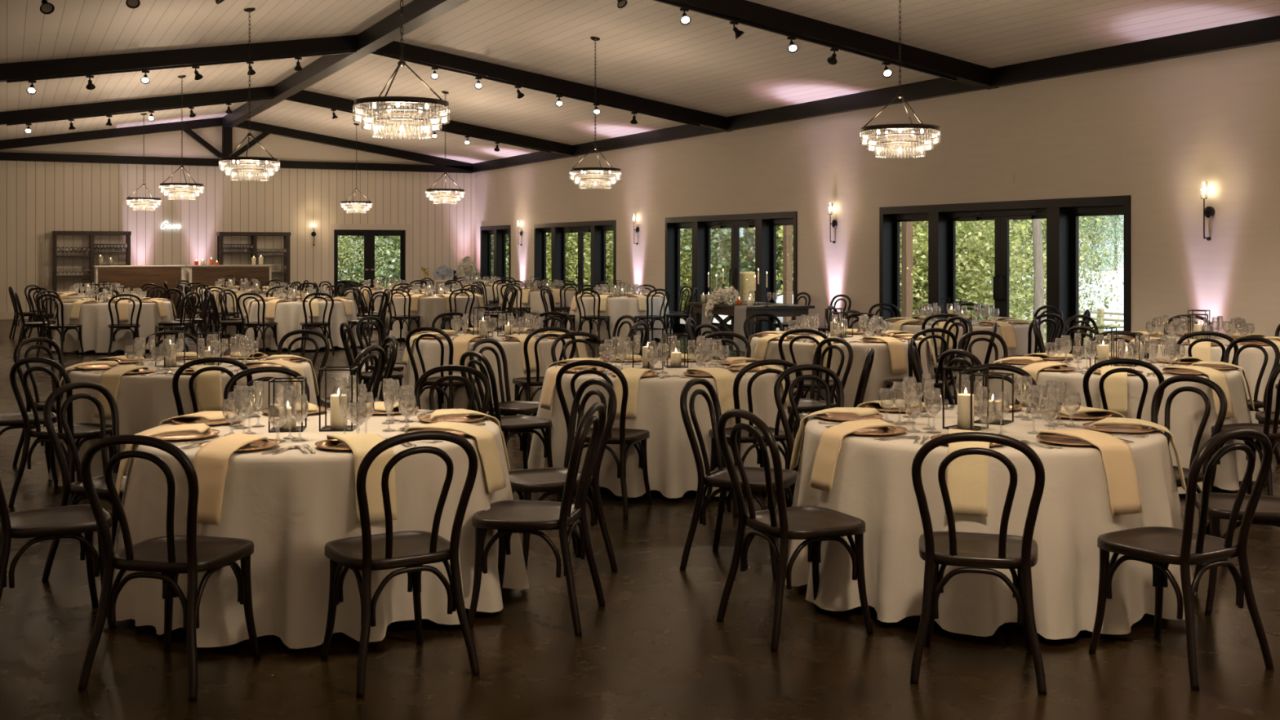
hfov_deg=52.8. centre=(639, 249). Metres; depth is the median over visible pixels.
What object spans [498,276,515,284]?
bentwood chair
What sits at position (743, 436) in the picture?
bentwood chair
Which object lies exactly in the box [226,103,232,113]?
track light
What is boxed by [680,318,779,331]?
path
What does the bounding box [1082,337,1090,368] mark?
champagne flute
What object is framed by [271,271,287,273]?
shelf
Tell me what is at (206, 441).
fork
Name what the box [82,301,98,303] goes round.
charger plate
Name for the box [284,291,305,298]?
napkin
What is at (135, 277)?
bar counter
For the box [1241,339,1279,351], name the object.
napkin
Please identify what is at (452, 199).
chandelier
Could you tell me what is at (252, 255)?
shelf
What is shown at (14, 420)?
bentwood chair
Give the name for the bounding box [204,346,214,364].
pillar candle
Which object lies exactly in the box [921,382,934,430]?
champagne flute
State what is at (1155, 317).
wine glass
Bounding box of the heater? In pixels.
[739,271,755,301]
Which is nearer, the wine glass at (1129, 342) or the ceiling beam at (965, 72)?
the wine glass at (1129, 342)
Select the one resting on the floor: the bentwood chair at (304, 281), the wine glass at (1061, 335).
the bentwood chair at (304, 281)
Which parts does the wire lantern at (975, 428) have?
plate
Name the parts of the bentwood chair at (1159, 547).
leg, leg, seat, frame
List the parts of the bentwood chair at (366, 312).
frame, seat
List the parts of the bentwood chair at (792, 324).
seat, frame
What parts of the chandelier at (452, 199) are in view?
suspension rod, ring frame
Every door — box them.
[335,231,369,288]
[369,231,403,288]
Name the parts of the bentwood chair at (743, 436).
leg, seat, leg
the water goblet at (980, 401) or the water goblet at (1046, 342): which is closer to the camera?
the water goblet at (980, 401)
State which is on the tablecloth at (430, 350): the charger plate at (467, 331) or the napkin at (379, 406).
the charger plate at (467, 331)
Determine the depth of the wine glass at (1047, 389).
5.85 m
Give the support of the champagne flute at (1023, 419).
on the tablecloth at (873, 482)
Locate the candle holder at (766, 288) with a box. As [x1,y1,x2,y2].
[764,287,769,306]
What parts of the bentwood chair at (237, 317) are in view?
seat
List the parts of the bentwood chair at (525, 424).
frame, seat, leg, leg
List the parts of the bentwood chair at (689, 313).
leg, seat, frame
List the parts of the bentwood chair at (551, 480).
leg, seat, frame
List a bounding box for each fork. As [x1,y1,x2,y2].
[180,440,210,448]
[182,444,199,448]
[294,444,307,453]
[302,444,315,453]
[419,440,435,443]
[912,435,919,443]
[920,435,928,444]
[1020,440,1053,448]
[1021,440,1062,448]
[1108,433,1148,436]
[1111,434,1145,437]
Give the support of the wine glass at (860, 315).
on the tablecloth at (881, 370)
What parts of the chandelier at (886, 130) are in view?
suspension rod, chain, ring frame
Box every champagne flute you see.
[138,337,146,364]
[148,334,155,364]
[161,338,170,369]
[177,333,183,362]
[197,337,204,356]
[213,332,219,356]
[229,336,237,366]
[242,386,256,434]
[251,380,265,426]
[283,389,297,439]
[296,376,307,421]
[338,388,350,433]
[346,375,359,419]
[381,377,394,423]
[382,383,395,431]
[612,336,619,367]
[617,338,625,368]
[633,334,640,364]
[648,340,656,372]
[688,340,695,359]
[697,335,706,365]
[705,337,712,367]
[902,377,915,422]
[920,373,932,417]
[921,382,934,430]
[973,375,985,416]
[976,386,987,431]
[1020,375,1033,420]
[1026,385,1039,434]
[1044,380,1057,426]
[1062,335,1070,365]
[1073,333,1081,362]
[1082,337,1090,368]
[1117,338,1124,358]
[1142,334,1150,361]
[1150,338,1158,358]
[1159,336,1167,367]
[1217,315,1222,338]
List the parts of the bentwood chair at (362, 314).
frame, seat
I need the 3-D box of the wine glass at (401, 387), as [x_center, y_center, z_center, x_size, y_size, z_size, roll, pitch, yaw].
[-1.083,0.734,5.993,0.074,0.198,0.074,0,0,6]
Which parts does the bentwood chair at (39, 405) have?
seat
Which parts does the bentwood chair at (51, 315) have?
seat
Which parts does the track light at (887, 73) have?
stem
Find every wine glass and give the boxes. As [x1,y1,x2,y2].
[133,339,144,365]
[134,337,145,365]
[164,341,176,370]
[206,333,216,349]
[210,340,221,364]
[232,385,248,429]
[235,391,252,433]
[238,334,248,362]
[240,337,251,364]
[274,378,288,420]
[290,394,308,441]
[333,377,348,417]
[357,391,374,433]
[385,379,399,421]
[398,385,414,429]
[453,315,460,336]
[460,316,468,331]
[470,314,477,334]
[488,317,496,339]
[498,313,506,333]
[518,316,526,329]
[603,338,613,363]
[616,342,626,369]
[621,336,631,364]
[657,343,668,373]
[659,335,670,363]
[695,337,705,364]
[699,342,710,359]
[711,339,721,368]
[840,318,848,340]
[859,315,867,336]
[869,318,877,336]
[891,382,907,424]
[902,376,917,417]
[925,387,942,433]
[955,373,970,413]
[992,391,1009,436]
[1013,377,1028,417]
[1044,388,1062,430]
[1051,382,1067,425]
[1053,337,1065,354]
[1060,335,1071,363]
[1086,340,1097,369]
[1127,342,1138,370]
[1135,335,1145,359]
[1151,318,1160,332]
[1154,316,1162,337]
[1164,340,1176,357]
[1165,337,1177,365]
[1176,320,1185,334]
[1211,316,1220,338]
[1237,320,1246,333]
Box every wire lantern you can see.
[115,286,130,301]
[155,325,185,368]
[196,331,222,365]
[251,278,262,293]
[265,280,276,292]
[268,377,306,432]
[287,283,301,301]
[301,285,314,300]
[319,366,358,431]
[373,275,382,289]
[425,280,434,296]
[435,282,445,295]
[473,306,493,337]
[497,311,519,336]
[608,280,621,296]
[617,282,627,296]
[632,327,663,370]
[663,333,688,368]
[825,307,844,338]
[831,311,853,337]
[942,297,960,322]
[942,365,988,431]
[952,301,971,322]
[972,371,1013,425]
[1089,326,1116,368]
[1113,332,1139,366]
[1187,309,1209,342]
[1189,313,1208,338]
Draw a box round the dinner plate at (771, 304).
[770,304,788,306]
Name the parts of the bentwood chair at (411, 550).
leg, seat, leg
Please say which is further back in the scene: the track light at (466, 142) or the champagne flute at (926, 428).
the track light at (466, 142)
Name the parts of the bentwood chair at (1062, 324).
seat, frame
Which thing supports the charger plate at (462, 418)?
on the tablecloth at (290, 503)
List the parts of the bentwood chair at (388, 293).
seat, frame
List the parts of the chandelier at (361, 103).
ring frame, chain, bulb, suspension rod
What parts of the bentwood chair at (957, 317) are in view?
seat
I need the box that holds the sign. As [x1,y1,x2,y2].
[160,221,181,229]
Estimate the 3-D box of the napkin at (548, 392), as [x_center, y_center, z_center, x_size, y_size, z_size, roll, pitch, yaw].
[-0.461,0.930,8.772,0.415,0.286,0.190,0,0,-26]
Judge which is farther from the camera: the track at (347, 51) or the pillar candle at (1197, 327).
the track at (347, 51)
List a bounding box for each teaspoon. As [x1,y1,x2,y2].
[173,441,202,444]
[271,445,297,453]
[879,436,917,439]
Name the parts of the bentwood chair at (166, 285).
frame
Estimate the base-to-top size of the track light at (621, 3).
0.197 m
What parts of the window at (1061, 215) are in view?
sash, door, door handle, door handle, door, sash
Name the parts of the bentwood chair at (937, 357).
seat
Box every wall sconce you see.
[311,221,315,245]
[516,220,522,245]
[631,213,639,244]
[827,202,837,243]
[1200,181,1214,240]
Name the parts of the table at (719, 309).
leg, leg, leg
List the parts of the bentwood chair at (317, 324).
leg, seat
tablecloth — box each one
[41,293,145,337]
[48,356,317,485]
[50,299,177,352]
[106,407,528,648]
[191,287,268,325]
[212,292,311,335]
[241,298,359,350]
[343,288,425,328]
[385,294,485,340]
[401,331,587,417]
[447,284,517,319]
[496,288,575,328]
[527,358,788,497]
[566,294,673,341]
[750,332,938,426]
[785,404,1195,639]
[884,319,1037,395]
[988,356,1261,493]
[1104,334,1279,426]
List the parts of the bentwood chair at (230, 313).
frame, seat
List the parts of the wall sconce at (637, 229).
arm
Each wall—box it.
[0,125,475,311]
[475,40,1279,339]
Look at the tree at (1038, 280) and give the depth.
22.52 m
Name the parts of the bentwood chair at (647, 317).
seat, leg, frame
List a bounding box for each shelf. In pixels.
[57,255,90,257]
[57,275,90,277]
[93,252,127,253]
[93,264,127,265]
[218,252,253,253]
[252,255,287,257]
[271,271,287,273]
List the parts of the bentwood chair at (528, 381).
leg, seat, frame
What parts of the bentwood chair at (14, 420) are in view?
seat, leg, leg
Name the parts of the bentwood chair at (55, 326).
frame, seat, leg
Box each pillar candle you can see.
[85,285,90,294]
[97,256,102,265]
[102,292,108,302]
[108,257,113,264]
[164,339,175,366]
[200,259,204,265]
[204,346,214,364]
[209,258,213,265]
[228,280,232,288]
[251,257,255,264]
[254,284,258,293]
[258,255,262,264]
[279,400,296,430]
[291,288,296,300]
[330,389,346,429]
[375,282,379,289]
[427,285,431,295]
[479,318,487,337]
[504,323,512,335]
[613,285,617,296]
[642,342,653,368]
[671,348,681,366]
[701,292,705,302]
[706,293,711,302]
[737,297,742,305]
[746,297,751,306]
[748,293,752,306]
[830,319,838,337]
[838,323,846,337]
[947,306,955,321]
[957,388,973,428]
[984,394,1000,422]
[1097,340,1109,365]
[1120,347,1132,365]
[1194,321,1203,339]
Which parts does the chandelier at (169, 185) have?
suspension rod, ring frame, chain, canopy plate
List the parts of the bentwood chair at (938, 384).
leg, seat, frame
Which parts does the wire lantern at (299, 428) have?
plate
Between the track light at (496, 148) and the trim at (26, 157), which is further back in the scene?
the trim at (26, 157)
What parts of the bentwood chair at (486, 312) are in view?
seat, frame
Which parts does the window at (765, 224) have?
sash, door, door handle, door, sash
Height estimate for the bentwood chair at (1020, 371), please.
0.940 m
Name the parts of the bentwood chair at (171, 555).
frame, leg, seat, leg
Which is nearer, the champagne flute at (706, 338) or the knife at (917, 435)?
the knife at (917, 435)
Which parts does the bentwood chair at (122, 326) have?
seat, leg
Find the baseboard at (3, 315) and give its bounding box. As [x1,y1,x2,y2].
[0,308,186,319]
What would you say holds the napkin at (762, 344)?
on the charger plate at (788, 338)
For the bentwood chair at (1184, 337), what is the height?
0.940 m
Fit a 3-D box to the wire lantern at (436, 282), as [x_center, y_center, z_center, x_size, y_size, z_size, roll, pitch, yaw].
[-3.585,0.718,23.246,0.152,0.235,0.152,0,0,-3]
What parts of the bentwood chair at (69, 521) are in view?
frame, seat, leg, leg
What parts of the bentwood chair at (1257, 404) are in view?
seat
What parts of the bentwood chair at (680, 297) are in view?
seat, frame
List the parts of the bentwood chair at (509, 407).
frame, seat, leg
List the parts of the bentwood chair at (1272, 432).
leg, seat, leg, frame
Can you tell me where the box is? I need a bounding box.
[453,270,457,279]
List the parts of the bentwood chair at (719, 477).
frame, seat, leg, leg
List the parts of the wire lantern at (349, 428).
plate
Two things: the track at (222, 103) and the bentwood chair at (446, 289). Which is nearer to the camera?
the track at (222, 103)
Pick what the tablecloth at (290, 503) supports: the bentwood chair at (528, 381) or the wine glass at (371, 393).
the wine glass at (371, 393)
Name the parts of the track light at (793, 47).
stem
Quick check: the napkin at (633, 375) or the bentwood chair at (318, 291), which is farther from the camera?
the bentwood chair at (318, 291)
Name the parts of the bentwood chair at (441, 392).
frame, leg, seat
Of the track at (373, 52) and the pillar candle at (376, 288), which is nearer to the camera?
the track at (373, 52)
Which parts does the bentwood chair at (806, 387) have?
seat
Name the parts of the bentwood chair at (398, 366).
frame, seat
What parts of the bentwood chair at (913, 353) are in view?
frame, seat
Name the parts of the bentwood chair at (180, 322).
leg, seat, frame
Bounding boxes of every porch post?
[782,225,792,330]
[901,221,912,317]
[1078,216,1079,333]
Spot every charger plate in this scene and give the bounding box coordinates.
[74,364,123,369]
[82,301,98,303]
[97,359,145,364]
[104,368,155,374]
[137,300,155,302]
[150,428,219,440]
[160,355,204,359]
[172,417,243,425]
[182,368,222,374]
[199,438,280,452]
[223,354,267,359]
[246,364,284,368]
[257,357,303,362]
[261,406,327,415]
[314,438,386,450]
[354,404,418,414]
[404,428,468,435]
[417,413,485,422]
[422,334,451,338]
[423,332,455,335]
[451,337,487,342]
[460,329,492,333]
[502,337,537,341]
[512,329,534,333]
[539,334,570,338]
[540,331,572,333]
[558,360,573,364]
[565,367,605,373]
[600,356,642,362]
[609,371,659,377]
[668,356,712,361]
[683,371,713,377]
[717,360,756,364]
[726,365,770,371]
[756,333,791,336]
[771,336,800,340]
[793,332,813,334]
[816,413,883,421]
[846,330,866,334]
[850,425,907,435]
[861,338,886,342]
[865,403,928,412]
[875,333,908,336]
[887,319,904,321]
[893,336,923,340]
[903,321,923,324]
[912,317,936,319]
[929,433,1001,446]
[973,402,1022,411]
[977,323,999,325]
[986,318,1010,321]
[1000,360,1046,364]
[1005,320,1028,324]
[1029,355,1073,360]
[1035,434,1094,446]
[1040,365,1075,371]
[1042,409,1111,419]
[1082,421,1157,433]
[1092,355,1137,359]
[1093,368,1142,375]
[1107,335,1134,339]
[1130,339,1169,343]
[1139,333,1164,337]
[1155,358,1201,364]
[1161,368,1204,375]
[1177,333,1211,337]
[1182,341,1222,346]
[1185,364,1235,370]
[1229,335,1265,338]
[1239,342,1270,346]
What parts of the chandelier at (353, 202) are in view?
ring frame, chain, suspension rod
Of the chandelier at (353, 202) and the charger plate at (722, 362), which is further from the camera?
the chandelier at (353, 202)
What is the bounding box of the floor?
[0,315,1279,719]
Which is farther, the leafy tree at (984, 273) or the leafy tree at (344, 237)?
the leafy tree at (344, 237)
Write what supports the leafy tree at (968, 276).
on the ground
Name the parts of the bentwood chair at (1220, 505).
leg, leg, seat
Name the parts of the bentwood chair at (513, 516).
leg, leg, seat, frame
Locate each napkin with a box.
[53,299,81,318]
[54,360,118,409]
[57,291,78,293]
[57,293,78,306]
[69,297,94,301]
[69,300,96,319]
[91,355,144,361]
[93,364,148,418]
[94,293,102,300]
[112,300,128,320]
[115,292,137,298]
[115,422,209,496]
[134,297,151,299]
[137,298,167,317]
[152,297,176,315]
[158,410,243,426]
[176,351,196,357]
[184,432,268,524]
[186,364,222,412]
[209,287,225,302]
[216,291,236,305]
[230,351,268,357]
[231,292,249,309]
[244,297,270,318]
[244,360,310,402]
[257,297,279,298]
[264,354,319,396]
[265,292,279,298]
[265,298,286,319]
[266,402,317,411]
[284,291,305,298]
[302,298,319,317]
[325,297,352,316]
[326,433,397,523]
[334,297,358,314]
[361,288,374,302]
[364,400,417,412]
[386,293,408,311]
[401,333,440,365]
[404,421,506,493]
[410,293,426,311]
[413,329,455,335]
[429,408,511,471]
[439,293,454,311]
[452,334,481,365]
[458,293,484,309]
[462,284,471,293]
[465,327,489,331]
[466,292,485,306]
[485,284,500,298]
[499,288,516,304]
[505,334,540,371]
[512,327,535,331]
[521,288,534,303]
[539,332,586,357]
[540,365,597,409]
[546,357,603,368]
[550,288,562,303]
[571,293,590,311]
[596,294,612,311]
[598,354,641,359]
[613,367,651,417]
[627,294,646,311]
[644,293,669,311]
[681,353,705,359]
[686,367,742,418]
[725,356,760,363]
[728,362,791,406]
[744,330,786,357]
[752,333,795,360]
[789,407,879,470]
[809,418,895,493]
[813,336,833,373]
[846,328,857,333]
[856,399,925,408]
[862,336,907,373]
[878,317,914,333]
[880,330,911,334]
[889,333,937,366]
[890,319,922,333]
[910,315,935,318]
[937,321,959,349]
[946,428,992,516]
[973,398,1007,408]
[979,320,1016,349]
[988,356,1043,382]
[990,316,1017,321]
[1000,319,1031,323]
[1013,361,1068,407]
[1022,352,1072,358]
[1038,429,1142,515]
[1053,405,1124,417]
[1089,417,1186,491]
[1099,333,1140,344]
[1100,365,1131,415]
[1109,352,1120,357]
[1127,336,1164,358]
[1129,330,1163,334]
[1161,355,1204,361]
[1162,365,1234,418]
[1189,338,1213,360]
[1190,360,1254,409]
[1232,333,1266,337]
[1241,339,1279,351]
[1262,336,1279,338]
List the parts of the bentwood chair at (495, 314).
seat, frame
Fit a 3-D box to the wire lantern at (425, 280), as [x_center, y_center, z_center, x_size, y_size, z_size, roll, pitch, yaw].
[-3.753,0.693,23.014,0.152,0.285,0.152,0,0,-10]
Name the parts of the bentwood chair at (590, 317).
leg, seat, leg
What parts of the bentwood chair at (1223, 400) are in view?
seat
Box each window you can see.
[480,225,511,284]
[533,220,616,293]
[665,211,797,340]
[879,195,1130,350]
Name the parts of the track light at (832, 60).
stem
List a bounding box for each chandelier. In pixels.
[125,113,161,210]
[159,75,204,199]
[218,8,279,181]
[340,123,372,213]
[352,0,449,139]
[425,90,464,204]
[568,36,621,188]
[859,0,940,158]
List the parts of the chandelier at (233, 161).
ring frame, chain, canopy plate, suspension rod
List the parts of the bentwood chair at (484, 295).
frame, seat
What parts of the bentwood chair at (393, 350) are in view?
seat, frame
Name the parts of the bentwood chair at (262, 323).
leg, seat, leg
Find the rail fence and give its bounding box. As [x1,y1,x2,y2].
[1016,307,1123,333]
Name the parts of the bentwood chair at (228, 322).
frame, seat, leg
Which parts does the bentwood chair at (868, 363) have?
leg, seat, frame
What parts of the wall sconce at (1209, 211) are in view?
bulb, lamp shade, arm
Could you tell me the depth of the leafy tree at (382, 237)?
47.91 m
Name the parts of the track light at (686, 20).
stem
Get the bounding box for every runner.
[701,302,764,346]
[733,304,799,351]
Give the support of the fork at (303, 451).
on the tablecloth at (290, 503)
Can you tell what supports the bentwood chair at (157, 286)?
on the floor
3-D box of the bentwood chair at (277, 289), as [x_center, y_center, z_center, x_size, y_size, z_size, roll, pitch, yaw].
[-6.032,1.133,22.079,0.486,0.940,0.535,0,0,-32]
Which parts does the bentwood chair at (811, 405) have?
seat, frame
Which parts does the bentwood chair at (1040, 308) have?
seat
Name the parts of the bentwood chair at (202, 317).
seat, frame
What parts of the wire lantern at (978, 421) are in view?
plate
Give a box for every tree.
[337,234,493,297]
[337,235,399,287]
[337,235,399,293]
[337,235,399,296]
[337,237,388,295]
[337,240,383,283]
[349,236,399,275]
[354,235,508,283]
[375,236,492,281]
[377,235,493,286]
[387,234,576,282]
[491,231,608,279]
[491,232,585,287]
[491,237,576,284]
[546,228,692,306]
[546,231,684,293]
[546,232,613,293]
[547,228,729,311]
[547,231,613,292]
[568,234,691,311]
[608,228,753,315]
[680,225,793,319]
[680,228,751,309]
[680,235,755,318]
[681,227,782,274]
[689,225,793,297]
[712,227,782,264]
[715,221,1046,315]
[721,216,1102,319]
[724,218,1044,319]
[744,227,919,293]
[900,218,1088,337]
[900,219,1046,323]
[900,221,1046,341]
[917,220,1107,325]
[968,216,1119,343]
[1009,215,1123,345]
[1018,215,1123,270]
[1023,217,1093,254]
[1031,216,1120,270]
[1031,218,1044,353]
[1079,215,1123,270]
[1079,215,1123,271]
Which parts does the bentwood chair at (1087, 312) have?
seat, frame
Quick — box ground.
[680,317,1119,356]
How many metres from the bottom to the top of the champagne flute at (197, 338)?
0.213 m
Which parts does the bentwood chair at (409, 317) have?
frame, leg, seat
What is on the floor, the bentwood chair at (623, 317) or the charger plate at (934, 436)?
the bentwood chair at (623, 317)
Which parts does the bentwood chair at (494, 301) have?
seat, frame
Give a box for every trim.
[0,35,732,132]
[0,85,577,156]
[0,117,472,170]
[0,151,472,173]
[182,125,270,158]
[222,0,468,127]
[328,223,411,296]
[472,15,1279,173]
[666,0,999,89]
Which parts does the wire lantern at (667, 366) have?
plate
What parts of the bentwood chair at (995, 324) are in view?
seat, frame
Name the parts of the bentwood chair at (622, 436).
seat, leg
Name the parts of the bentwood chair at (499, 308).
frame, seat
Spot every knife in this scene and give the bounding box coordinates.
[170,440,210,444]
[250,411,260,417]
[261,444,296,453]
[401,443,410,447]
[817,421,842,422]
[874,435,918,439]
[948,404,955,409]
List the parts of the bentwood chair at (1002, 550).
leg, seat, leg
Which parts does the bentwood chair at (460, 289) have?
seat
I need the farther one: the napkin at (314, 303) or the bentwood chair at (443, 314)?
the napkin at (314, 303)
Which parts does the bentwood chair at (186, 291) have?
frame, seat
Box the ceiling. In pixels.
[0,0,1279,163]
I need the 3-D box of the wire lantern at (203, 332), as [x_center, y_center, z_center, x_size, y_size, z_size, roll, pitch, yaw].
[-3.110,0.718,9.317,0.152,0.235,0.152,0,0,-10]
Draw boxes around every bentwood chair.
[0,411,57,486]
[0,478,115,630]
[8,286,42,339]
[8,356,114,506]
[12,337,64,466]
[14,292,53,354]
[24,284,44,333]
[27,287,54,338]
[35,289,60,345]
[35,293,84,356]
[41,381,127,581]
[77,434,261,700]
[78,283,102,293]
[88,287,118,300]
[92,288,120,300]
[107,293,142,356]
[139,283,159,299]
[140,330,201,359]
[146,285,166,299]
[156,291,199,352]
[161,288,184,320]
[164,281,191,324]
[171,284,182,325]
[172,356,252,415]
[175,289,210,348]
[176,280,191,316]
[184,285,215,334]
[185,282,210,328]
[195,284,213,333]
[204,286,239,339]
[209,291,246,351]
[217,279,239,287]
[217,288,245,345]
[223,366,309,412]
[236,293,277,353]
[238,282,262,290]
[266,279,284,287]
[266,286,287,297]
[270,287,297,297]
[277,329,329,406]
[289,280,300,290]
[297,282,318,297]
[300,293,334,354]
[301,280,308,293]
[312,282,320,296]
[319,280,333,297]
[320,335,397,408]
[320,430,479,697]
[323,284,337,297]
[335,283,345,297]
[337,283,368,329]
[339,287,362,330]
[339,322,403,402]
[346,291,387,348]
[346,345,386,408]
[352,287,386,326]
[355,315,404,401]
[356,288,390,343]
[358,280,376,287]
[360,285,386,336]
[386,288,421,342]
[391,283,414,294]
[402,284,426,293]
[405,326,475,409]
[408,280,427,290]
[413,364,490,416]
[420,279,427,292]
[422,277,435,294]
[431,311,473,330]
[441,288,475,332]
[442,281,453,292]
[444,279,462,293]
[444,280,453,293]
[453,276,473,283]
[459,284,483,294]
[459,351,553,469]
[467,402,606,635]
[469,338,539,462]
[471,282,502,328]
[473,281,498,327]
[482,287,516,331]
[484,284,514,324]
[488,279,512,311]
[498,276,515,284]
[499,283,531,331]
[506,280,526,288]
[508,377,617,572]
[512,326,576,415]
[530,278,542,288]
[531,311,573,330]
[540,285,569,327]
[540,287,575,331]
[550,283,581,327]
[551,331,605,364]
[555,360,652,518]
[556,280,577,288]
[575,288,611,345]
[577,284,599,294]
[595,280,606,293]
[599,282,608,292]
[610,315,637,355]
[624,321,648,356]
[634,284,657,294]
[634,288,670,343]
[665,287,697,341]
[668,285,692,336]
[679,377,797,579]
[685,317,699,354]
[694,324,727,359]
[696,331,751,357]
[705,359,804,516]
[716,408,873,651]
[743,312,782,341]
[769,292,810,331]
[773,364,844,508]
[777,328,841,413]
[786,337,853,438]
[793,347,874,463]
[808,294,851,332]
[826,305,839,332]
[841,310,870,333]
[842,312,885,333]
[868,302,901,333]
[884,328,956,401]
[907,337,955,404]
[910,431,1046,694]
[921,313,968,393]
[933,315,972,393]
[937,349,986,404]
[938,322,997,399]
[951,302,987,319]
[953,364,1038,408]
[957,330,1008,399]
[1001,313,1064,358]
[1032,305,1062,352]
[1033,319,1045,352]
[1039,309,1090,356]
[1065,314,1099,356]
[1065,325,1103,356]
[1082,358,1164,422]
[1088,330,1149,359]
[1088,427,1274,689]
[1151,374,1227,537]
[1164,314,1213,334]
[1176,331,1238,364]
[1193,493,1279,615]
[1210,364,1279,496]
[1223,336,1279,464]
[1255,411,1279,487]
[1274,324,1279,339]
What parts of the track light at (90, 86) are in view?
stem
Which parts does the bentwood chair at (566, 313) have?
frame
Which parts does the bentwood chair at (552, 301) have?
frame, seat, leg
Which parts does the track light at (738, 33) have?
stem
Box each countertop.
[93,265,185,266]
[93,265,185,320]
[185,264,272,266]
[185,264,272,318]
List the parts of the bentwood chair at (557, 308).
seat, frame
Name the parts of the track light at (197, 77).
stem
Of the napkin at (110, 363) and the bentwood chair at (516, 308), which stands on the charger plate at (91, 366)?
the napkin at (110, 363)
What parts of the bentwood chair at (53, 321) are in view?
seat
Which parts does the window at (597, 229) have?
sash, door, door, sash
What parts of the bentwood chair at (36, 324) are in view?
frame, seat, leg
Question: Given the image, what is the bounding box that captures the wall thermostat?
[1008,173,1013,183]
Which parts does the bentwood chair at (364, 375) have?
frame, seat, leg, leg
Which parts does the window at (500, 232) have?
sash, sash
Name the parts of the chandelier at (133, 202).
suspension rod, ring frame, chain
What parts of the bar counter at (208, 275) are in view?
panel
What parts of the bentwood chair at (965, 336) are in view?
seat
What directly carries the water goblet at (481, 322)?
on the tablecloth at (430, 350)
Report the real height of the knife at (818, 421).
0.005 m
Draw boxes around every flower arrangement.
[421,266,429,279]
[432,264,453,279]
[452,255,479,277]
[704,285,741,317]
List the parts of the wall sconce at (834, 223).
arm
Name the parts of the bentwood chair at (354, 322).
leg, seat, frame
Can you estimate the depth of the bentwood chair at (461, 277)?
30.93 m
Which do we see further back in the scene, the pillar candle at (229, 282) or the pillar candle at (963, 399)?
the pillar candle at (229, 282)
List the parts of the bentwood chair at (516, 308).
seat, leg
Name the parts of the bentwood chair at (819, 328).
seat, frame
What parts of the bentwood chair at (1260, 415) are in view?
leg, seat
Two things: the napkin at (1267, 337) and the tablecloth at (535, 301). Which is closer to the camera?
the napkin at (1267, 337)
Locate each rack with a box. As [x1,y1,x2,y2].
[52,231,131,292]
[216,231,290,287]
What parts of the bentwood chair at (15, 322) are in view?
frame, seat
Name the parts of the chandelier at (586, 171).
suspension rod, ring frame, chain, canopy plate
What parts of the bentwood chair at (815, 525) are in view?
frame, seat, leg, leg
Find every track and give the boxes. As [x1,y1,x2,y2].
[6,50,357,83]
[6,97,273,125]
[284,98,551,152]
[370,51,699,126]
[653,0,956,80]
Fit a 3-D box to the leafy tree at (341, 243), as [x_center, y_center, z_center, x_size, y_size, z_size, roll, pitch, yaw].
[-9.016,0.399,38.556,4.450,3.377,3.985,0,0,9]
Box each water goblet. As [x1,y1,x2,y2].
[124,345,137,363]
[133,345,145,364]
[151,346,164,371]
[172,338,183,360]
[200,346,213,358]
[217,338,228,352]
[222,399,241,435]
[227,391,245,426]
[240,343,252,358]
[247,340,258,361]
[267,403,287,442]
[283,384,300,417]
[348,401,367,431]
[350,383,366,417]
[397,387,414,422]
[398,395,416,431]
[480,321,488,334]
[513,321,522,334]
[599,343,610,360]
[604,346,617,371]
[623,341,635,363]
[647,349,659,368]
[693,348,706,367]
[706,342,717,364]
[717,345,728,368]
[805,318,814,335]
[833,323,842,335]
[865,322,875,333]
[866,319,875,336]
[878,387,895,422]
[880,320,888,331]
[904,395,922,432]
[906,382,923,415]
[967,381,982,413]
[977,400,995,428]
[1029,384,1045,418]
[1040,398,1058,427]
[1044,342,1057,361]
[1060,339,1071,361]
[1062,391,1080,426]
[1071,346,1084,369]
[1119,347,1132,365]
[1146,322,1155,336]
[1146,341,1158,363]
[1163,346,1176,362]
[1166,324,1176,342]
[1173,344,1185,364]
[1222,320,1231,338]
[1238,324,1248,337]
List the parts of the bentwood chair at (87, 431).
frame, seat, leg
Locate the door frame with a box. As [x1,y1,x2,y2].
[333,229,404,295]
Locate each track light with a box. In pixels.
[24,123,31,133]
[26,80,36,94]
[40,0,54,14]
[68,119,75,129]
[85,75,95,89]
[105,115,112,125]
[125,0,140,8]
[140,70,150,84]
[147,111,154,120]
[188,106,195,117]
[191,66,203,79]
[215,0,224,4]
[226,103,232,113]
[246,61,255,75]
[293,57,302,71]
[330,109,337,119]
[431,66,439,79]
[431,129,437,138]
[464,136,470,145]
[474,76,482,88]
[493,142,499,151]
[514,85,524,98]
[555,95,563,106]
[592,103,600,115]
[617,0,627,8]
[630,111,637,124]
[680,8,691,25]
[729,21,744,39]
[786,36,798,53]
[826,48,838,64]
[881,62,893,77]
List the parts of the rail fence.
rail, post, rail, rail, rail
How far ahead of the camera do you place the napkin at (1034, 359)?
9.38 m
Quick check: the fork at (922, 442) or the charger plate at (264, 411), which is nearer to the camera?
the fork at (922, 442)
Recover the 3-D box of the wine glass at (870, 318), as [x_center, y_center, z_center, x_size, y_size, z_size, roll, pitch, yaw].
[2.151,0.734,11.891,0.074,0.198,0.074,0,0,19]
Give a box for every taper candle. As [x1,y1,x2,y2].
[707,274,709,288]
[722,269,724,288]
[754,275,755,305]
[756,270,759,305]
[764,271,769,306]
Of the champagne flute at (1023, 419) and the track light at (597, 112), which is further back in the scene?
the track light at (597, 112)
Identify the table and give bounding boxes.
[417,279,484,294]
[687,301,814,352]
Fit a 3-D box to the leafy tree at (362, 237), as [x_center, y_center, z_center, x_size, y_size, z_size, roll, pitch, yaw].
[-9.785,-2.121,44.180,7.620,8.413,6.831,0,0,-21]
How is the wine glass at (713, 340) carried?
on the tablecloth at (672, 469)

